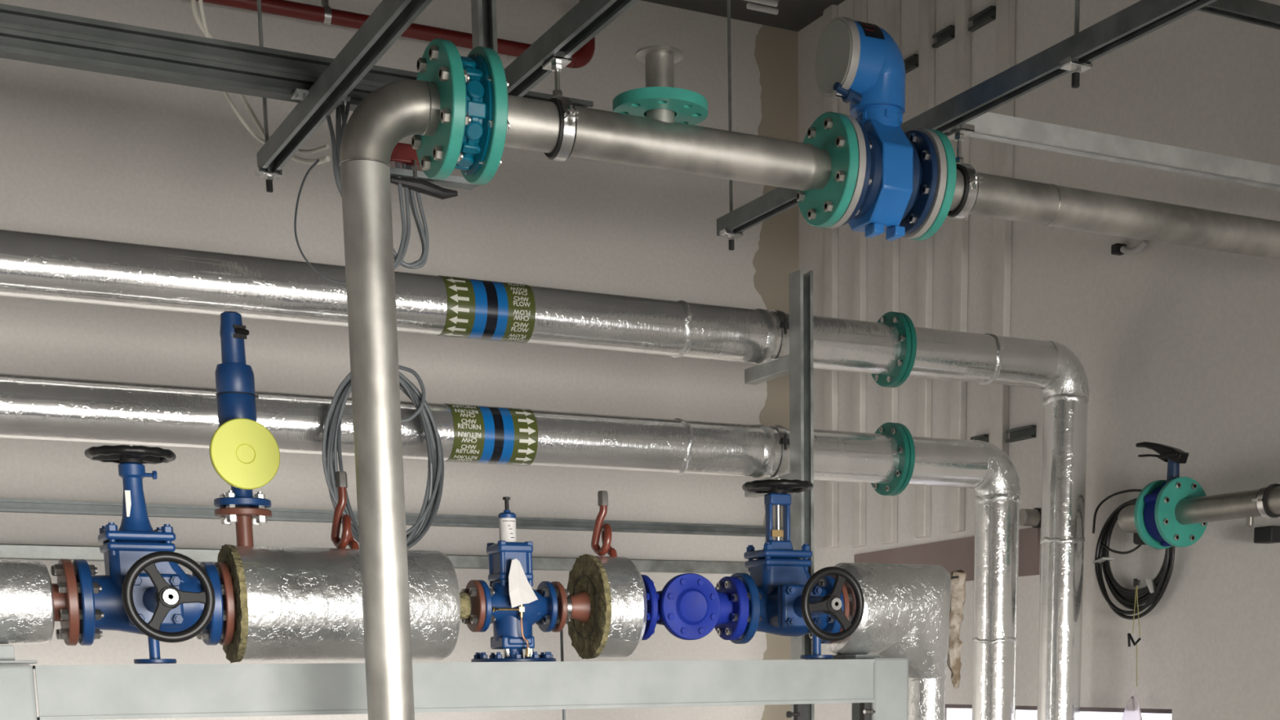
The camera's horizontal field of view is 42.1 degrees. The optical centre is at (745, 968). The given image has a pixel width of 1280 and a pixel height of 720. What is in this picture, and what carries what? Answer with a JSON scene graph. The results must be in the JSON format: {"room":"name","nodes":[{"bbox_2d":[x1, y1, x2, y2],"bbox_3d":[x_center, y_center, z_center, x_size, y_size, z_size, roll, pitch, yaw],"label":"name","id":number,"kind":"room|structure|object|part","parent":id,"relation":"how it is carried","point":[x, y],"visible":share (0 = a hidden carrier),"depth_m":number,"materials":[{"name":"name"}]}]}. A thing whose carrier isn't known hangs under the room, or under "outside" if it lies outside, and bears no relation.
{"room":"mechanical plant room","nodes":[
{"label":"mechanical plant room","id":0,"kind":"room"},
{"bbox_2d":[0,0,799,719],"bbox_3d":[-2.870,-1.497,5.666,7.380,4.190,0.200,-6,12,-28],"label":"wall","id":1,"kind":"structure","parent":0,"point":[84,154],"depth_m":6.29,"materials":[{"name":"grey paint"}]},
{"bbox_2d":[0,543,749,574],"bbox_3d":[-2.091,-1.487,5.960,5.222,0.050,0.040,-6,12,-28],"label":"channel","id":2,"kind":"object","parent":1,"relation":"attached to","point":[7,551],"visible":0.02,"depth_m":6.48,"materials":[{"name":"metal"}]},
{"bbox_2d":[0,498,782,537],"bbox_3d":[-2.092,-1.639,5.933,5.222,0.041,0.041,-6,12,-28],"label":"channel","id":3,"kind":"object","parent":1,"relation":"attached to","point":[8,505],"visible":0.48,"depth_m":6.38,"materials":[{"name":"metal"}]},
{"bbox_2d":[390,142,478,199],"bbox_3d":[-0.655,-1.629,3.393,0.210,0.093,0.063,-6,12,-28],"label":"lever","id":4,"kind":"object","parent":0,"point":[415,180],"visible":0.59,"depth_m":3.37,"materials":[{"name":"paint"}]},
{"bbox_2d":[394,162,405,266],"bbox_3d":[-0.710,-1.533,3.374,0.037,0.204,0.008,-6,12,-28],"label":"cable","id":5,"kind":"object","parent":4,"relation":"hanging from","point":[397,260],"visible":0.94,"depth_m":3.38,"materials":[{"name":"plastic"}]},
{"bbox_2d":[394,164,410,269],"bbox_3d":[-0.705,-1.535,3.381,0.044,0.208,0.008,-6,12,-28],"label":"cable","id":6,"kind":"object","parent":4,"relation":"hanging from","point":[404,166],"visible":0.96,"depth_m":3.39,"materials":[{"name":"rubber"}]},
{"bbox_2d":[393,164,427,267],"bbox_3d":[-0.692,-1.542,3.392,0.079,0.203,0.008,-6,12,-28],"label":"cable","id":7,"kind":"object","parent":4,"relation":"hanging from","point":[422,258],"visible":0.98,"depth_m":3.40,"materials":[{"name":"rubber"}]},
{"bbox_2d":[393,166,428,268],"bbox_3d":[-0.689,-1.543,3.397,0.080,0.204,0.008,-6,12,-28],"label":"cable","id":8,"kind":"object","parent":4,"relation":"hanging from","point":[418,195],"visible":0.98,"depth_m":3.41,"materials":[{"name":"plastic"}]},
{"bbox_2d":[408,189,423,262],"bbox_3d":[-0.679,-1.549,3.406,0.042,0.198,0.008,-6,12,-28],"label":"cable","id":9,"kind":"object","parent":4,"relation":"hanging from","point":[410,198],"visible":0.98,"depth_m":3.41,"materials":[{"name":"rubber"}]},
{"bbox_2d":[640,0,844,31],"bbox_3d":[0.035,-2.686,0.013,7.380,0.100,12.400,-6,12,-28],"label":"ceiling","id":10,"kind":"structure","parent":0,"point":[793,15],"depth_m":6.62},
{"bbox_2d":[255,0,282,192],"bbox_3d":[-1.090,-2.511,3.636,0.053,1.510,0.034,-6,12,-28],"label":"rod","id":11,"kind":"object","parent":10,"relation":"hanging from","point":[268,175],"visible":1,"depth_m":3.74,"materials":[{"name":"metal"}]},
{"bbox_3d":[-1.090,-2.513,3.636,0.009,1.506,0.008,-6,12,-28],"label":"rod","id":12,"kind":"part","parent":11,"relation":"part of","materials":[{"name":"metal"}]},
{"bbox_3d":[-1.083,-1.807,3.764,0.053,0.014,0.034,-6,12,-28],"label":"washer plate","id":13,"kind":"part","parent":11,"relation":"part of","materials":[{"name":"metal"}]},
{"bbox_2d":[256,0,432,172],"bbox_3d":[-0.476,-1.638,2.667,0.041,0.041,2.563,-6,12,-28],"label":"channel","id":14,"kind":"object","parent":11,"relation":"hanging from","point":[390,19],"visible":1,"depth_m":3.21,"materials":[{"name":"metal"}]},
{"bbox_2d":[198,0,329,154],"bbox_3d":[-1.064,-2.065,3.766,0.363,0.454,0.105,5,12,28],"label":"cable","id":15,"kind":"object","parent":14,"relation":"hanging from","point":[201,4],"visible":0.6,"depth_m":3.79,"materials":[{"name":"white plastic"}]},
{"bbox_2d":[191,0,330,164],"bbox_3d":[-1.078,-2.078,3.809,0.449,0.516,0.116,7,13,36],"label":"cable","id":16,"kind":"object","parent":15,"relation":"on","point":[326,158],"visible":0.58,"depth_m":3.87,"materials":[{"name":"white plastic"}]},
{"bbox_2d":[0,3,593,111],"bbox_3d":[-1.311,-1.776,3.171,2.220,0.097,0.086,-6,12,-28],"label":"cable tray","id":17,"kind":"object","parent":14,"relation":"on","point":[26,34],"visible":0.67,"depth_m":3.28,"materials":[{"name":"metal"}]},
{"bbox_2d":[293,159,346,284],"bbox_3d":[-0.852,-1.541,3.423,0.161,0.239,0.004,-6,12,-28],"label":"cable","id":18,"kind":"object","parent":17,"relation":"hanging from","point":[317,160],"visible":0.84,"depth_m":3.39,"materials":[{"name":"rubber"}]},
{"bbox_2d":[324,106,342,197],"bbox_3d":[-0.854,-1.667,3.457,0.054,0.422,0.206,-6,12,-28],"label":"cable","id":19,"kind":"object","parent":17,"relation":"hanging from","point":[328,117],"visible":0.42,"depth_m":3.40,"materials":[{"name":"plastic"}]},
{"bbox_2d":[335,105,341,183],"bbox_3d":[-0.840,-1.671,3.466,0.044,0.427,0.209,-5,11,-22],"label":"cable","id":20,"kind":"object","parent":17,"relation":"hanging from","point":[338,110],"visible":0.36,"depth_m":3.40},
{"bbox_2d":[341,103,346,128],"bbox_3d":[-0.828,-1.672,3.471,0.044,0.427,0.207,-5,11,-25],"label":"cable","id":21,"kind":"object","parent":17,"relation":"hanging from","point":[343,110],"visible":0.16,"depth_m":3.40,"materials":[{"name":"rubber"}]},
{"bbox_2d":[341,93,350,140],"bbox_3d":[-0.832,-1.673,3.472,0.041,0.429,0.210,-4,11,-16],"label":"cable","id":22,"kind":"object","parent":17,"relation":"hanging from","point":[348,105],"visible":0.23,"depth_m":3.41,"materials":[{"name":"plastic"}]},
{"bbox_2d":[504,0,637,97],"bbox_3d":[-0.177,-1.659,2.764,0.041,0.041,2.450,-6,12,-28],"label":"channel","id":23,"kind":"object","parent":17,"relation":"attached to","point":[583,22],"visible":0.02,"depth_m":3.03,"materials":[{"name":"metal"}]},
{"bbox_2d":[542,50,578,161],"bbox_3d":[-0.351,-1.614,3.110,0.034,0.179,0.142,-6,12,-28],"label":"clamp","id":24,"kind":"object","parent":23,"relation":"hanging from","point":[565,145],"visible":0.74,"depth_m":3.08,"materials":[{"name":"silver metal"}]},
{"bbox_3d":[-0.352,-1.690,3.096,0.034,0.024,0.062,-6,12,-28],"label":"hanger plate","id":25,"kind":"part","parent":24,"relation":"part of","materials":[{"name":"metal"}]},
{"bbox_3d":[-0.352,-1.663,3.101,0.020,0.067,0.017,-6,12,-28],"label":"hanger rod","id":26,"kind":"part","parent":24,"relation":"part of","materials":[{"name":"metal"}]},
{"bbox_2d":[460,46,858,227],"bbox_3d":[-0.157,-1.600,3.220,0.789,0.226,0.226,-6,12,-28],"label":"pipe","id":27,"kind":"object","parent":24,"relation":"attached to","point":[822,169],"visible":0.71,"depth_m":3.21,"materials":[{"name":"silver metal"}]},
{"bbox_2d":[612,44,707,124],"bbox_3d":[-0.165,-1.695,3.199,0.184,0.132,0.184,-6,12,-28],"label":"stub","id":28,"kind":"object","parent":27,"relation":"on","point":[660,100],"visible":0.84,"depth_m":3.17,"materials":[{"name":"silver metal"}]},
{"bbox_2d":[814,16,946,240],"bbox_3d":[0.267,-1.728,3.433,0.221,0.414,0.212,-6,12,-28],"label":"meter","id":29,"kind":"object","parent":27,"relation":"attached to","point":[900,188],"visible":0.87,"depth_m":3.38,"materials":[{"name":"metal"}]},
{"bbox_3d":[0.183,-1.850,3.365,0.012,0.142,0.142,-6,12,-28],"label":"lid","id":30,"kind":"part","parent":29,"relation":"part of","materials":[{"name":"plastic"}]},
{"bbox_3d":[0.249,-1.895,3.344,0.046,0.044,0.048,-6,12,-28],"label":"rating plate","id":31,"kind":"part","parent":29,"relation":"part of","materials":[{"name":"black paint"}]},
{"bbox_2d":[195,0,595,68],"bbox_3d":[-2.311,-3.382,5.299,3.970,0.361,0.060,-6,12,-28],"label":"pipe","id":32,"kind":"object","parent":10,"relation":"attached to","point":[325,15],"visible":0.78,"depth_m":5.81,"materials":[{"name":"metal"}]},
{"bbox_2d":[471,0,497,53],"bbox_3d":[-0.562,-2.564,3.429,0.041,1.343,0.041,-6,12,-28],"label":"strut","id":33,"kind":"object","parent":10,"relation":"attached to","point":[483,12],"visible":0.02,"depth_m":3.52,"materials":[{"name":"metal"}]},
{"bbox_2d":[719,0,742,250],"bbox_3d":[-0.044,-2.624,4.203,0.053,1.510,0.034,-6,12,-28],"label":"rod","id":34,"kind":"object","parent":10,"relation":"hanging from","point":[731,235],"visible":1,"depth_m":4.28,"materials":[{"name":"metal"}]},
{"bbox_3d":[-0.044,-2.626,4.202,0.009,1.506,0.009,-6,12,-28],"label":"rod","id":35,"kind":"part","parent":34,"relation":"part of","materials":[{"name":"metal"}]},
{"bbox_3d":[-0.036,-1.921,4.330,0.053,0.014,0.034,-6,12,-28],"label":"washer plate","id":36,"kind":"part","parent":34,"relation":"part of","materials":[{"name":"metal"}]},
{"bbox_2d":[716,0,1217,235],"bbox_3d":[0.565,-1.753,3.243,0.041,0.041,2.593,-6,12,-28],"label":"channel","id":37,"kind":"object","parent":34,"relation":"hanging from","point":[1142,18],"visible":0.83,"depth_m":3.25,"materials":[{"name":"metal"}]},
{"bbox_2d":[946,111,1279,191],"bbox_3d":[1.123,-1.875,3.883,1.562,0.041,0.041,-6,12,-28],"label":"strut","id":38,"kind":"object","parent":37,"relation":"attached to","point":[988,126],"visible":0.88,"depth_m":3.72,"materials":[{"name":"metal"}]},
{"bbox_2d":[944,123,982,218],"bbox_3d":[0.457,-1.701,3.543,0.034,0.179,0.142,-6,12,-28],"label":"clamp","id":39,"kind":"object","parent":38,"relation":"attached to","point":[971,178],"visible":0.66,"depth_m":3.51,"materials":[{"name":"silver metal"}]},
{"bbox_3d":[0.456,-1.750,3.534,0.020,0.067,0.017,-6,12,-28],"label":"hanger rod","id":40,"kind":"part","parent":39,"relation":"part of","materials":[{"name":"metal"}]},
{"bbox_3d":[0.456,-1.777,3.529,0.034,0.024,0.062,-6,12,-28],"label":"hanger plate","id":41,"kind":"part","parent":39,"relation":"part of","materials":[{"name":"metal"}]},
{"bbox_2d":[910,128,1279,259],"bbox_3d":[1.089,-1.734,3.888,1.661,0.214,0.214,-6,12,-28],"label":"pipe","id":42,"kind":"object","parent":39,"relation":"attached to","point":[998,197],"visible":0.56,"depth_m":3.70,"materials":[{"name":"silver metal"}]},
{"bbox_2d":[743,0,779,14],"bbox_3d":[0.008,-3.119,4.699,0.210,0.714,0.073,-6,12,-28],"label":"light","id":43,"kind":"object","parent":10,"relation":"hanging from","point":[769,2],"visible":1,"depth_m":4.79,"materials":[{"name":"metal"}]},
{"bbox_2d":[1059,0,1092,88],"bbox_3d":[0.619,-2.415,3.010,0.053,1.510,0.034,-6,12,-28],"label":"rod","id":44,"kind":"object","parent":10,"relation":"hanging from","point":[1076,68],"visible":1,"depth_m":3.13,"materials":[{"name":"metal"}]},
{"bbox_3d":[0.626,-1.712,3.137,0.053,0.014,0.034,-6,12,-28],"label":"washer plate","id":45,"kind":"part","parent":44,"relation":"part of","materials":[{"name":"metal"}]},
{"bbox_3d":[0.619,-2.417,3.009,0.009,1.506,0.009,-6,12,-28],"label":"rod","id":46,"kind":"part","parent":44,"relation":"part of","materials":[{"name":"metal"}]},
{"bbox_2d":[798,0,1279,719],"bbox_3d":[2.055,-1.276,4.158,0.200,4.190,7.200,-6,12,-28],"label":"wall","id":47,"kind":"structure","parent":0,"point":[1177,346],"depth_m":5.32,"materials":[{"name":"grey paint"}]},
{"bbox_2d":[822,4,838,548],"bbox_3d":[0.346,-2.801,6.795,0.028,2.092,0.093,-6,12,-28],"label":"vertical trunking","id":48,"kind":"object","parent":47,"relation":"attached to","point":[829,104],"visible":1,"depth_m":6.82,"materials":[{"name":"grey metal"}]},
{"bbox_2d":[852,0,867,546],"bbox_3d":[0.451,-2.764,6.607,0.028,2.101,0.083,-6,12,-28],"label":"vertical trunking","id":49,"kind":"object","parent":47,"relation":"attached to","point":[860,6],"visible":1,"depth_m":6.65,"materials":[{"name":"metal"}]},
{"bbox_2d":[881,0,900,543],"bbox_3d":[0.560,-2.728,6.412,0.028,2.103,0.092,-6,12,-28],"label":"vertical trunking","id":50,"kind":"object","parent":47,"relation":"attached to","point":[891,7],"visible":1,"depth_m":6.42,"materials":[{"name":"grey metal"}]},
{"bbox_2d":[903,53,918,74],"bbox_3d":[0.615,-3.378,6.186,0.021,0.041,0.090,-6,12,-28],"label":"strut","id":51,"kind":"object","parent":47,"relation":"attached to","point":[911,63],"visible":0.72,"depth_m":6.18,"materials":[{"name":"metal"}]},
{"bbox_2d":[915,0,935,537],"bbox_3d":[0.670,-2.697,6.213,0.028,2.096,0.087,-6,12,-28],"label":"vertical pipe","id":52,"kind":"object","parent":47,"relation":"attached to","point":[926,7],"visible":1,"depth_m":6.21,"materials":[{"name":"silver metal"}]},
{"bbox_2d":[932,25,955,48],"bbox_3d":[0.717,-3.373,5.997,0.021,0.041,0.110,-6,12,-28],"label":"strut","id":53,"kind":"object","parent":47,"relation":"attached to","point":[946,34],"visible":1,"depth_m":5.99,"materials":[{"name":"metal"}]},
{"bbox_2d":[853,527,1040,581],"bbox_3d":[0.742,-1.555,6.325,0.012,0.165,1.195,-6,12,-28],"label":"board","id":54,"kind":"object","parent":47,"relation":"attached to","point":[956,554],"visible":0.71,"depth_m":6.23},
{"bbox_2d":[949,0,971,533],"bbox_3d":[0.777,-2.665,6.019,0.028,2.093,0.081,-6,12,-28],"label":"vertical pipe","id":55,"kind":"object","parent":47,"relation":"attached to","point":[962,7],"visible":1,"depth_m":6.02,"materials":[{"name":"metal"}]},
{"bbox_2d":[970,434,988,442],"bbox_3d":[0.853,-1.919,6.035,0.021,0.041,0.083,-6,12,-28],"label":"strut","id":56,"kind":"object","parent":47,"relation":"attached to","point":[984,437],"visible":0.48,"depth_m":6.02,"materials":[{"name":"metal"}]},
{"bbox_2d":[968,5,995,31],"bbox_3d":[0.829,-3.324,5.799,0.021,0.041,0.131,-6,12,-28],"label":"strut","id":57,"kind":"object","parent":47,"relation":"attached to","point":[987,15],"visible":1,"depth_m":5.79,"materials":[{"name":"metal"}]},
{"bbox_2d":[990,0,1015,455],"bbox_3d":[0.898,-2.546,5.818,0.028,2.257,0.091,-6,12,-28],"label":"vertical pipe","id":58,"kind":"object","parent":47,"relation":"attached to","point":[1006,9],"visible":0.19,"depth_m":5.80,"materials":[{"name":"silver metal"}]},
{"bbox_2d":[1005,425,1036,442],"bbox_3d":[0.969,-1.880,5.827,0.021,0.041,0.147,-6,12,-28],"label":"strut","id":59,"kind":"object","parent":47,"relation":"attached to","point":[1028,432],"visible":1,"depth_m":5.82,"materials":[{"name":"metal"}]},
{"bbox_2d":[1019,507,1041,528],"bbox_3d":[0.997,-1.568,5.763,0.090,0.068,0.068,-6,12,-28],"label":"pipe stub","id":60,"kind":"object","parent":47,"relation":"attached to","point":[1028,517],"visible":0.68,"depth_m":5.74,"materials":[{"name":"silver metal"}]},
{"bbox_2d":[944,703,1172,719],"bbox_3d":[1.091,-0.692,5.987,0.050,0.509,1.389,-6,12,-28],"label":"window","id":61,"kind":"structure","parent":47,"relation":"in","point":[952,712],"depth_m":5.75,"materials":[{"name":"glass"}]},
{"bbox_2d":[1111,240,1148,255],"bbox_3d":[1.224,-2.281,5.244,0.045,0.050,0.163,-6,12,-28],"label":"clip","id":62,"kind":"object","parent":47,"relation":"attached to","point":[1118,249],"visible":0.99,"depth_m":5.25,"materials":[{"name":"black"}]},
{"bbox_2d":[1133,533,1146,545],"bbox_3d":[1.283,-1.369,5.260,0.100,0.045,0.050,-6,12,-28],"label":"hook","id":63,"kind":"object","parent":47,"relation":"attached to","point":[1136,539],"visible":0.26,"depth_m":5.24,"materials":[{"name":"black metal"}]},
{"bbox_2d":[1092,488,1175,619],"bbox_3d":[1.249,-1.333,5.340,0.050,0.410,0.376,-6,12,-28],"label":"cable coil","id":64,"kind":"object","parent":63,"relation":"hanging from","point":[1151,594],"visible":0.78,"depth_m":5.38,"materials":[{"name":"black rubber"}]},
{"bbox_2d":[1127,578,1141,697],"bbox_3d":[1.251,-1.041,5.332,0.012,0.418,0.061,-6,12,-28],"label":"string","id":65,"kind":"object","parent":63,"relation":"hanging from","point":[1135,582],"visible":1,"depth_m":5.31,"materials":[{"name":"black"}]},
{"bbox_2d":[1121,689,1142,719],"bbox_3d":[1.256,-0.785,5.376,0.040,0.235,0.110,-6,12,-28],"label":"plastic bag","id":66,"kind":"object","parent":65,"relation":"hanging from","point":[1132,710],"visible":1,"depth_m":5.35,"materials":[{"name":"white"}]},
{"bbox_2d":[1117,476,1279,549],"bbox_3d":[1.607,-1.266,4.432,0.330,0.200,1.700,-6,12,-28],"label":"pipe","id":67,"kind":"object","parent":47,"relation":"attached to","point":[1183,511],"visible":0.96,"depth_m":4.84,"materials":[{"name":"silver metal"}]},
{"bbox_2d":[1135,441,1188,546],"bbox_3d":[1.238,-1.420,4.951,0.167,0.312,0.201,-6,12,-28],"label":"valve","id":68,"kind":"object","parent":67,"relation":"attached to","point":[1174,456],"visible":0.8,"depth_m":4.88,"materials":[{"name":"blue paint"}]},
{"bbox_3d":[1.236,-1.534,4.931,0.036,0.079,0.201,-6,12,-28],"label":"lever","id":69,"kind":"part","parent":68,"relation":"part of","materials":[{"name":"metal"}]},
{"bbox_3d":[1.264,-1.512,4.885,0.050,0.012,0.075,-6,12,-28],"label":"plate","id":70,"kind":"part","parent":68,"relation":"part of","materials":[{"name":"metal"}]},
{"bbox_2d":[1251,483,1279,519],"bbox_3d":[1.526,-1.298,4.613,0.295,0.095,0.032,-6,12,-28],"label":"clamp","id":71,"kind":"object","parent":67,"relation":"attached to","point":[1260,500],"visible":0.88,"depth_m":4.55,"materials":[{"name":"silver metal"}]},
{"bbox_2d":[1196,0,1279,30],"bbox_3d":[1.351,-2.583,4.464,0.481,0.041,0.041,-6,12,-28],"label":"strut","id":72,"kind":"object","parent":47,"relation":"attached to","point":[1258,12],"visible":0.7,"depth_m":4.45,"materials":[{"name":"metal"}]},
{"bbox_2d":[1253,525,1279,543],"bbox_3d":[1.536,-1.270,4.851,0.060,0.045,0.070,-6,12,-28],"label":"junction box","id":73,"kind":"object","parent":47,"relation":"attached to","point":[1269,534],"visible":1,"depth_m":4.82,"materials":[{"name":"black plastic"}]},
{"bbox_3d":[1.229,1.412,1.392,10.000,0.100,12.400,-6,12,-28],"label":"floor","id":74,"kind":"structure","parent":0,"visible":0},
{"bbox_2d":[0,645,37,719],"bbox_3d":[-1.460,0.211,3.253,0.245,1.658,0.200,-6,12,-28],"label":"steel post","id":75,"kind":"object","parent":74,"relation":"on","point":[17,689],"depth_m":3.07,"materials":[{"name":"grey metal"}]},
{"bbox_3d":[-1.478,-0.591,3.126,0.245,0.034,0.160,-6,12,-28],"label":"support bracket","id":76,"kind":"part","parent":75,"relation":"part of","materials":[{"name":"metal"}]},
{"bbox_2d":[0,559,83,645],"bbox_3d":[-2.205,-0.623,2.774,2.059,0.166,0.166,-6,12,-28],"label":"insulated pipe","id":77,"kind":"object","parent":75,"relation":"on","point":[30,605],"visible":0.96,"depth_m":3.16,"materials":[{"name":"metal"}]},
{"bbox_2d":[72,444,226,663],"bbox_3d":[-1.145,-0.805,3.207,0.291,0.422,0.383,-6,12,-28],"label":"valve","id":78,"kind":"object","parent":77,"relation":"attached to","point":[144,589],"visible":0.98,"depth_m":3.23,"materials":[{"name":"blue paint"}]},
{"bbox_2d":[214,504,471,662],"bbox_3d":[-0.847,-0.810,3.497,0.537,0.322,0.237,-6,12,-28],"label":"spool","id":79,"kind":"object","parent":78,"relation":"attached to","point":[280,603],"visible":0.83,"depth_m":3.38,"materials":[{"name":"metal"}]},
{"bbox_2d":[208,311,279,508],"bbox_3d":[-1.020,-1.114,3.307,0.138,0.384,0.180,-6,12,-28],"label":"valve","id":80,"kind":"object","parent":79,"relation":"on","point":[244,453],"visible":0.98,"depth_m":3.29,"materials":[{"name":"blue paint"}]},
{"bbox_2d":[330,471,359,548],"bbox_3d":[-0.840,-0.951,3.479,0.046,0.176,0.063,-10,14,-43],"label":"pigtail siphon","id":81,"kind":"object","parent":79,"relation":"on","point":[347,539],"visible":0.98,"depth_m":3.46,"materials":[{"name":"red metal"}]},
{"bbox_2d":[460,497,570,662],"bbox_3d":[-0.510,-0.859,3.674,0.230,0.360,0.188,-6,12,-28],"label":"valve","id":82,"kind":"object","parent":79,"relation":"attached to","point":[512,627],"visible":0.98,"depth_m":3.64,"materials":[{"name":"metal"}]},
{"bbox_3d":[-0.520,-0.896,3.662,0.080,0.079,0.088,-6,12,-28],"label":"plate","id":83,"kind":"part","parent":82,"relation":"part of","materials":[{"name":"blue paint"}]},
{"bbox_2d":[508,558,537,608],"bbox_3d":[-0.483,-0.840,3.615,0.072,0.105,0.014,-7,12,-33],"label":"paper tag","id":84,"kind":"object","parent":82,"relation":"on","point":[521,592],"visible":1,"depth_m":3.61,"materials":[{"name":"white paper"}]},
{"bbox_2d":[566,554,647,658],"bbox_3d":[-0.340,-0.824,3.775,0.189,0.233,0.232,-6,12,-28],"label":"insulated collar","id":85,"kind":"object","parent":82,"relation":"attached to","point":[607,602],"visible":0.92,"depth_m":3.72,"materials":[{"name":"metal"}]},
{"bbox_2d":[591,490,617,556],"bbox_3d":[-0.317,-1.000,3.760,0.046,0.160,0.063,-10,14,-43],"label":"pigtail siphon","id":86,"kind":"object","parent":85,"relation":"on","point":[602,495],"visible":0.98,"depth_m":3.74,"materials":[{"name":"metal"}]},
{"bbox_2d":[339,38,471,719],"bbox_3d":[-0.613,-0.325,3.190,0.215,2.717,0.228,-6,12,-28],"label":"stainless riser","id":87,"kind":"object","parent":74,"relation":"on","point":[431,108],"visible":1,"depth_m":2.99,"materials":[{"name":"silver metal"}]},
{"bbox_2d":[454,53,493,175],"bbox_3d":[-0.521,-1.561,3.025,0.054,0.200,0.200,-6,12,-28],"label":"valve","id":88,"kind":"object","parent":87,"relation":"attached to","point":[479,104],"visible":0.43,"depth_m":2.96,"materials":[{"name":"blue metal"}]},
{"bbox_2d":[0,364,1020,719],"bbox_3d":[-1.259,-0.339,4.298,4.900,2.364,0.271,-6,12,-28],"label":"insulated pipe","id":89,"kind":"object","parent":74,"relation":"on","point":[890,459],"depth_m":4.51,"materials":[{"name":"metal"}]},
{"bbox_3d":[-0.916,-1.291,4.203,0.316,0.467,0.065,-6,12,-28],"label":"cable coil","id":90,"kind":"part","parent":89,"relation":"part of","materials":[{"name":"rubber"}]},
{"bbox_2d":[764,424,789,478],"bbox_3d":[0.084,-1.502,4.873,0.030,0.187,0.159,-6,12,-28],"label":"clamp","id":91,"kind":"object","parent":89,"relation":"attached to","point":[784,441],"visible":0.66,"depth_m":4.81,"materials":[{"name":"metal"}]},
{"bbox_2d":[0,229,1088,719],"bbox_3d":[-1.157,-0.498,4.362,5.169,2.652,0.214,-6,12,-28],"label":"insulated pipe","id":92,"kind":"object","parent":74,"relation":"on","point":[891,349],"visible":1,"depth_m":4.56,"materials":[{"name":"metal"}]},
{"bbox_2d":[768,309,789,358],"bbox_3d":[0.083,-1.816,4.817,0.030,0.187,0.159,-6,12,-28],"label":"clamp","id":93,"kind":"object","parent":92,"relation":"attached to","point":[784,324],"visible":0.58,"depth_m":4.75,"materials":[{"name":"metal"}]},
{"bbox_2d":[560,629,565,719],"bbox_3d":[-0.424,0.019,4.049,0.007,1.730,0.007,-6,12,-28],"label":"rod","id":94,"kind":"object","parent":74,"relation":"on","point":[562,631],"visible":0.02,"depth_m":3.91,"materials":[{"name":"metal"}]},
{"bbox_2d":[744,269,814,719],"bbox_3d":[0.101,-0.616,4.897,0.041,2.668,0.332,-6,12,-28],"label":"post","id":95,"kind":"object","parent":74,"relation":"on","point":[798,363],"visible":0.72,"depth_m":4.61,"materials":[{"name":"metal"}]},
{"bbox_3d":[0.077,-1.707,4.724,0.038,0.041,0.265,-6,12,-28],"label":"bracket arm","id":96,"kind":"part","parent":95,"relation":"part of","materials":[{"name":"metal"}]},
{"bbox_3d":[0.079,-1.393,4.783,0.038,0.041,0.271,-6,12,-28],"label":"bracket arm","id":97,"kind":"part","parent":95,"relation":"part of","materials":[{"name":"metal"}]},
{"bbox_2d":[851,657,908,719],"bbox_3d":[0.335,0.044,4.165,0.104,1.624,0.104,-6,12,-28],"label":"steel post","id":98,"kind":"object","parent":74,"relation":"on","point":[891,674],"visible":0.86,"depth_m":3.99,"materials":[{"name":"grey metal"}]},
{"bbox_2d":[32,658,874,719],"bbox_3d":[-0.516,-0.603,3.542,1.853,0.102,0.050,-6,12,-28],"label":"steel beam","id":99,"kind":"structure","parent":98,"relation":"attached to","point":[112,691],"depth_m":3.47,"materials":[{"name":"grey metal"}]},
{"bbox_2d":[859,702,875,719],"bbox_3d":[0.294,-0.596,3.991,0.035,0.090,0.035,-6,12,-28],"label":"plate","id":100,"kind":"object","parent":99,"relation":"attached to","point":[865,711],"visible":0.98,"depth_m":3.98,"materials":[{"name":"black metal"}]},
{"bbox_3d":[0.294,-0.597,3.999,0.028,0.090,0.020,-6,12,-28],"label":"plate","id":101,"kind":"part","parent":100,"relation":"part of","materials":[{"name":"metal"}]},
{"bbox_2d":[786,703,806,719],"bbox_3d":[0.126,-0.603,4.125,0.055,0.120,0.029,-6,12,-28],"label":"plate","id":102,"kind":"object","parent":98,"relation":"attached to","point":[799,713],"visible":0.95,"depth_m":4.12,"materials":[{"name":"grey metal"}]},
{"bbox_3d":[0.137,-0.605,4.136,0.026,0.120,0.020,-6,12,-28],"label":"plate","id":103,"kind":"part","parent":102,"relation":"part of","materials":[{"name":"metal"}]},
{"bbox_2d":[810,654,845,659],"bbox_3d":[0.203,-0.762,4.064,0.055,0.012,0.080,-6,12,-28],"label":"support packer","id":104,"kind":"object","parent":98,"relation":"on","point":[835,656],"visible":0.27,"depth_m":4.03,"materials":[{"name":"metal"}]},
{"bbox_2d":[845,654,879,659],"bbox_3d":[0.276,-0.768,4.092,0.070,0.014,0.100,-6,12,-28],"label":"support packer","id":105,"kind":"object","parent":98,"relation":"on","point":[847,656],"visible":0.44,"depth_m":4.05,"materials":[{"name":"metal"}]},
{"bbox_2d":[822,562,951,719],"bbox_3d":[0.362,-0.096,4.292,0.348,1.854,0.224,-6,12,-28],"label":"insulated elbow","id":106,"kind":"object","parent":74,"relation":"on","point":[906,614],"visible":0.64,"depth_m":4.08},
{"bbox_2d":[729,478,864,658],"bbox_3d":[0.147,-0.944,3.900,0.283,0.422,0.383,-6,12,-28],"label":"valve","id":107,"kind":"object","parent":106,"relation":"attached to","point":[784,600],"visible":0.94,"depth_m":3.92,"materials":[{"name":"blue paint"}]},
{"bbox_2d":[641,573,749,639],"bbox_3d":[-0.130,-0.844,3.878,0.270,0.150,0.166,-6,12,-28],"label":"strainer","id":108,"kind":"object","parent":107,"relation":"attached to","point":[689,606],"visible":0.77,"depth_m":3.80,"materials":[{"name":"blue paint"}]},
{"bbox_3d":[0.078,-1.070,3.964,0.014,0.100,0.014,-6,12,-28],"label":"stem","id":109,"kind":"part","parent":107,"relation":"part of","materials":[{"name":"metal"}]},
{"bbox_2d":[946,569,967,688],"bbox_3d":[0.545,-0.894,4.367,0.052,0.312,0.102,6,12,33],"label":"wrapping","id":110,"kind":"object","parent":106,"relation":"hanging from","point":[958,578],"visible":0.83,"depth_m":4.37,"materials":[{"name":"beige fabric"}]}
]}

